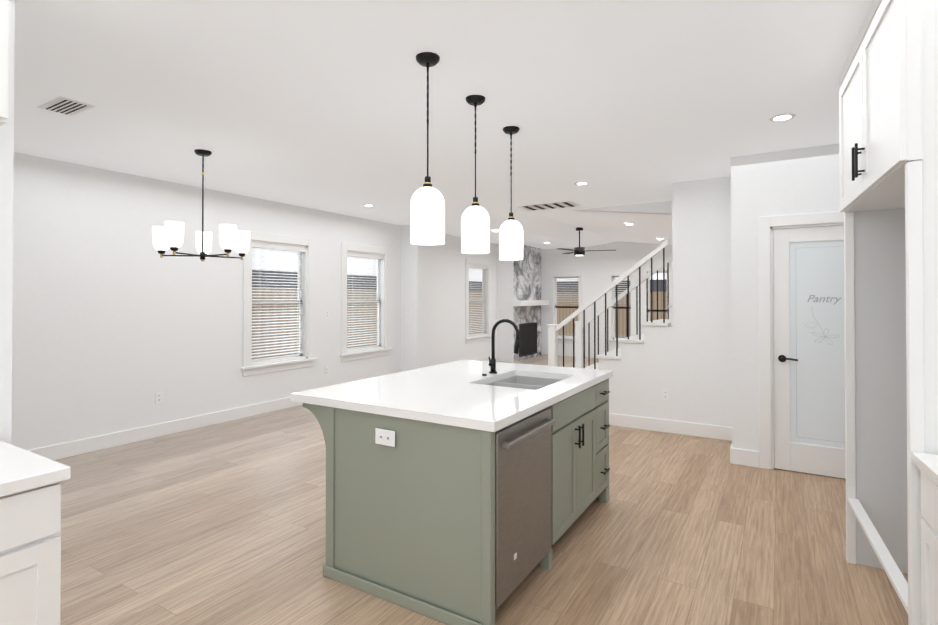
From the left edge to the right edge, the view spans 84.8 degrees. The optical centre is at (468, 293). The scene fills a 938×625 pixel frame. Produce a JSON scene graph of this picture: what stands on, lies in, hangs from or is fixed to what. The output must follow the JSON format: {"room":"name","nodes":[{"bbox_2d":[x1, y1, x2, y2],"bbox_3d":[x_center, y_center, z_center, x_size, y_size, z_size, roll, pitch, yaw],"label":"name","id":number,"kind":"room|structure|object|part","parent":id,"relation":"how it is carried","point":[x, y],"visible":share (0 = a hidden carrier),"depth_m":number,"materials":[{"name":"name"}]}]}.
{"room":"kitchen","nodes":[
{"label":"kitchen","id":0,"kind":"room"},
{"bbox_2d":[0,0,14,443],"bbox_3d":[-2.877,0.109,0.249,0.120,2.660,4.120,0,-1,31],"label":"wall","id":1,"kind":"structure","parent":0,"point":[6,203],"depth_m":1.97,"materials":[{"name":"paint"}]},
{"bbox_2d":[0,0,8,125],"bbox_3d":[-1.866,-0.889,1.475,0.347,0.636,0.750,0,-1,31],"label":"upper cabinet","id":2,"kind":"object","parent":1,"relation":"attached to","point":[4,4],"depth_m":1.69,"materials":[{"name":"white wood"}]},
{"bbox_2d":[27,350,758,467],"bbox_3d":[0.492,1.411,4.791,6.870,0.135,15.400,0,-1,31],"label":"baseboard","id":3,"kind":"structure","parent":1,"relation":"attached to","point":[744,457],"depth_m":5.34,"materials":[{"name":"white wood"}]},
{"bbox_2d":[11,152,496,449],"bbox_3d":[-2.470,-0.029,6.678,0.140,3.050,15.540,0,-1,31],"label":"wall","id":4,"kind":"structure","parent":0,"point":[118,322],"depth_m":5.25,"materials":[{"name":"paint"}]},
{"bbox_2d":[155,392,162,403],"bbox_3d":[-3.204,1.084,5.312,0.008,0.120,0.074,0,-1,31],"label":"electrical outlet plate","id":5,"kind":"object","parent":4,"relation":"attached to","point":[159,396],"depth_m":5.31,"materials":[{"name":"white plastic"}]},
{"bbox_2d":[241,230,316,375],"bbox_3d":[-2.462,0.125,6.637,0.195,1.750,1.140,0,-1,31],"label":"window","id":6,"kind":"structure","parent":4,"relation":"in","point":[304,357],"depth_m":6.65,"materials":[{"name":"white"}]},
{"bbox_2d":[325,366,328,374],"bbox_3d":[-2.013,1.101,7.280,0.008,0.120,0.074,0,-1,31],"label":"electrical outlet plate","id":7,"kind":"object","parent":4,"relation":"attached to","point":[326,368],"depth_m":7.29,"materials":[{"name":"white plastic"}]},
{"bbox_2d":[340,242,391,361],"bbox_3d":[-1.631,0.138,8.010,0.195,1.750,1.130,0,-1,31],"label":"window","id":8,"kind":"structure","parent":4,"relation":"in","point":[381,255],"depth_m":8.04,"materials":[{"name":"white"}]},
{"bbox_2d":[465,258,490,343],"bbox_3d":[0.168,0.164,10.983,0.195,1.750,1.120,0,-1,31],"label":"window","id":9,"kind":"structure","parent":4,"relation":"in","point":[485,267],"depth_m":11.10,"materials":[{"name":"white"}]},
{"bbox_2d":[14,0,872,225],"bbox_3d":[0.478,-1.258,1.702,10.670,0.100,10.660,0,-1,31],"label":"ceiling","id":10,"kind":"structure","parent":0,"point":[318,104],"depth_m":3.07,"materials":[{"name":"paint"}]},
{"bbox_2d":[37,96,95,115],"bbox_3d":[-2.568,-1.191,3.276,0.351,0.007,0.191,0,-1,31],"label":"ceiling vent","id":11,"kind":"object","parent":10,"relation":"in","point":[65,106],"depth_m":3.27,"materials":[{"name":"white metal"}]},
{"bbox_2d":[152,149,249,260],"bbox_3d":[-2.201,-0.726,4.289,0.720,0.920,0.740,0,-1,31],"label":"chandelier","id":12,"kind":"object","parent":10,"relation":"hanging from","point":[170,234],"visible":1,"depth_m":4.20,"materials":[{"name":"black metal"}]},
{"bbox_2d":[410,52,444,244],"bbox_3d":[-0.210,-0.726,2.616,0.174,0.948,0.174,0,-1,31],"label":"pendant light","id":13,"kind":"object","parent":10,"relation":"hanging from","point":[427,225],"visible":1,"depth_m":2.55,"materials":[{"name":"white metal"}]},
{"bbox_2d":[461,95,489,253],"bbox_3d":[0.040,-0.722,3.155,0.174,0.948,0.174,0,-1,31],"label":"pendant light","id":14,"kind":"object","parent":10,"relation":"hanging from","point":[475,228],"visible":1,"depth_m":3.09,"materials":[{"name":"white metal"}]},
{"bbox_2d":[499,126,522,259],"bbox_3d":[0.305,-0.717,3.719,0.174,0.948,0.174,0,-1,31],"label":"pendant light","id":15,"kind":"object","parent":10,"relation":"hanging from","point":[511,238],"visible":1,"depth_m":3.65,"materials":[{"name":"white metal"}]},
{"bbox_2d":[517,201,580,210],"bbox_3d":[1.065,-1.159,6.836,0.753,0.007,0.420,0,-1,31],"label":"ceiling vent","id":16,"kind":"object","parent":10,"relation":"in","point":[565,204],"depth_m":6.86,"materials":[{"name":"white metal"}]},
{"bbox_2d":[574,182,588,184],"bbox_3d":[1.207,-1.172,5.503,0.159,0.004,0.159,0,-1,25],"label":"recessed light","id":17,"kind":"object","parent":10,"relation":"in","point":[577,183],"depth_m":5.49,"materials":[{"name":"white"}]},
{"bbox_2d":[769,113,795,121],"bbox_3d":[2.128,-1.190,3.491,0.159,0.004,0.159,0,-1,22],"label":"recessed light","id":18,"kind":"object","parent":10,"relation":"in","point":[782,117],"depth_m":3.48,"materials":[{"name":"white"}]},
{"bbox_2d":[54,355,907,624],"bbox_3d":[1.861,1.522,3.961,10.670,0.100,16.000,0,-1,31],"label":"floor","id":19,"kind":"structure","parent":0,"point":[223,523],"depth_m":3.00,"materials":[{"name":"brown wood"}]},
{"bbox_2d":[0,480,65,624],"bbox_3d":[-1.776,1.011,1.326,0.637,0.875,0.983,0,-1,31],"label":"base cabinet","id":20,"kind":"object","parent":19,"relation":"on","point":[30,538],"depth_m":1.52,"materials":[{"name":"white wood"}]},
{"bbox_2d":[0,441,70,499],"bbox_3d":[-2.482,0.543,0.147,0.653,0.040,3.762,0,-1,31],"label":"countertop","id":21,"kind":"structure","parent":20,"relation":"on","point":[21,470],"depth_m":1.56,"materials":[{"name":"white stone"}]},
{"bbox_2d":[291,375,612,624],"bbox_3d":[0.058,1.027,3.202,1.230,0.875,1.774,0,-1,31],"label":"kitchen island","id":22,"kind":"object","parent":19,"relation":"on","point":[464,492],"depth_m":2.43,"materials":[{"name":"green wood"}]},
{"bbox_2d":[291,360,530,410],"bbox_3d":[-0.230,0.571,3.394,0.650,0.040,1.790,0,-1,31],"label":"island countertop","id":23,"kind":"structure","parent":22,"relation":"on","point":[373,394],"depth_m":3.05,"materials":[{"name":"white stone"}]},
{"bbox_2d":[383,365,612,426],"bbox_3d":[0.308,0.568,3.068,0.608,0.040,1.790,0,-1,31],"label":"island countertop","id":24,"kind":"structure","parent":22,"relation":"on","point":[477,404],"depth_m":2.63,"materials":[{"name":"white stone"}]},
{"bbox_2d":[487,375,562,386],"bbox_3d":[0.358,0.680,3.301,0.451,0.204,0.660,0,-1,31],"label":"sink","id":25,"kind":"object","parent":24,"relation":"in","point":[508,380],"depth_m":3.58,"materials":[{"name":"silver metal"}]},
{"bbox_2d":[497,244,548,361],"bbox_3d":[1.292,0.215,12.155,0.620,2.658,1.630,0,-1,31],"label":"fireplace","id":26,"kind":"object","parent":19,"relation":"on","point":[520,302],"visible":0.92,"depth_m":11.74,"materials":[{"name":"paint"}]},
{"bbox_2d":[547,239,672,368],"bbox_3d":[2.065,0.361,6.133,2.311,2.259,1.090,0,-1,31],"label":"staircase","id":27,"kind":"structure","parent":19,"relation":"on","point":[579,344],"depth_m":6.07,"materials":[{"name":"white wood"}]},
{"bbox_2d":[839,0,937,624],"bbox_3d":[1.287,0.115,0.678,0.734,2.656,4.522,0,-1,28],"label":"cabinet","id":28,"kind":"object","parent":19,"relation":"on","point":[888,124],"visible":1,"depth_m":2.21,"materials":[{"name":"white wood"}]},
{"bbox_2d":[401,201,671,371],"bbox_3d":[3.325,0.161,6.103,10.370,2.660,0.160,0,-1,31],"label":"wall","id":29,"kind":"structure","parent":0,"point":[412,299],"depth_m":8.60,"materials":[{"name":"paint"}]},
{"bbox_2d":[445,211,671,248],"bbox_3d":[4.620,-1.288,8.546,10.670,0.700,5.340,0,-1,31],"label":"ceiling","id":30,"kind":"structure","parent":0,"point":[556,230],"depth_m":9.23,"materials":[{"name":"paint"}]},
{"bbox_2d":[558,227,615,255],"bbox_3d":[2.107,-0.965,9.599,1.177,0.533,1.177,0,-1,31],"label":"ceiling fan","id":31,"kind":"object","parent":30,"relation":"hanging from","point":[579,251],"visible":0.96,"depth_m":9.62,"materials":[{"name":"black metal"}]},
{"bbox_2d":[541,241,672,354],"bbox_3d":[5.952,0.005,10.581,10.510,3.050,0.140,0,-1,31],"label":"wall","id":32,"kind":"structure","parent":0,"point":[594,268],"depth_m":12.27,"materials":[{"name":"paint"}]},
{"bbox_2d":[550,273,582,342],"bbox_3d":[2.407,0.361,12.677,0.870,1.705,0.160,0,-1,31],"label":"window","id":33,"kind":"structure","parent":32,"relation":"in","point":[568,276],"depth_m":12.71,"materials":[{"name":"white"}]},
{"bbox_2d":[608,272,634,344],"bbox_3d":[3.562,0.355,11.978,0.670,1.705,0.160,0,-1,31],"label":"window","id":34,"kind":"structure","parent":32,"relation":"in","point":[632,303],"depth_m":12.02,"materials":[{"name":"white"}]},
{"bbox_2d":[643,267,671,333],"bbox_3d":[4.246,0.412,11.563,0.670,1.985,0.160,0,-1,31],"label":"window","id":35,"kind":"structure","parent":32,"relation":"in","point":[645,269],"depth_m":11.65,"materials":[{"name":"white"}]},
{"bbox_2d":[598,176,773,426],"bbox_3d":[2.528,0.154,5.308,3.910,2.660,0.115,0,-1,31],"label":"wall","id":36,"kind":"structure","parent":0,"point":[685,359],"depth_m":5.36,"materials":[{"name":"paint"}]},
{"bbox_2d":[662,389,668,400],"bbox_3d":[2.098,1.085,5.488,0.074,0.120,0.008,0,-1,31],"label":"electrical outlet plate","id":37,"kind":"object","parent":36,"relation":"attached to","point":[665,392],"depth_m":5.49,"materials":[{"name":"white plastic"}]},
{"bbox_2d":[731,144,843,451],"bbox_3d":[3.227,0.145,4.357,1.730,2.660,0.790,0,-1,31],"label":"wall","id":38,"kind":"structure","parent":0,"point":[796,181],"depth_m":4.38,"materials":[{"name":"paint"}]},
{"bbox_2d":[758,211,845,478],"bbox_3d":[2.877,0.413,4.146,0.941,2.120,0.159,0,-1,31],"label":"door","id":39,"kind":"structure","parent":38,"relation":"attached to","point":[802,385],"depth_m":4.21,"materials":[{"name":"white wood"}]},
{"bbox_3d":[2.863,0.054,4.142,0.229,0.078,0.001,0,-1,31],"label":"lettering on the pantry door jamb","id":40,"kind":"part","parent":39,"relation":"part of","materials":[{"name":"grey glass"}]},
{"label":"outside","id":41,"kind":"structure","parent":0,"visible":0},
{"bbox_2d":[252,247,666,358],"bbox_3d":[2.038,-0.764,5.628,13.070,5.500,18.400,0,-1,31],"label":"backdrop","id":42,"kind":"structure","parent":41,"point":[563,314],"depth_m":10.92,"materials":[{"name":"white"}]}
]}

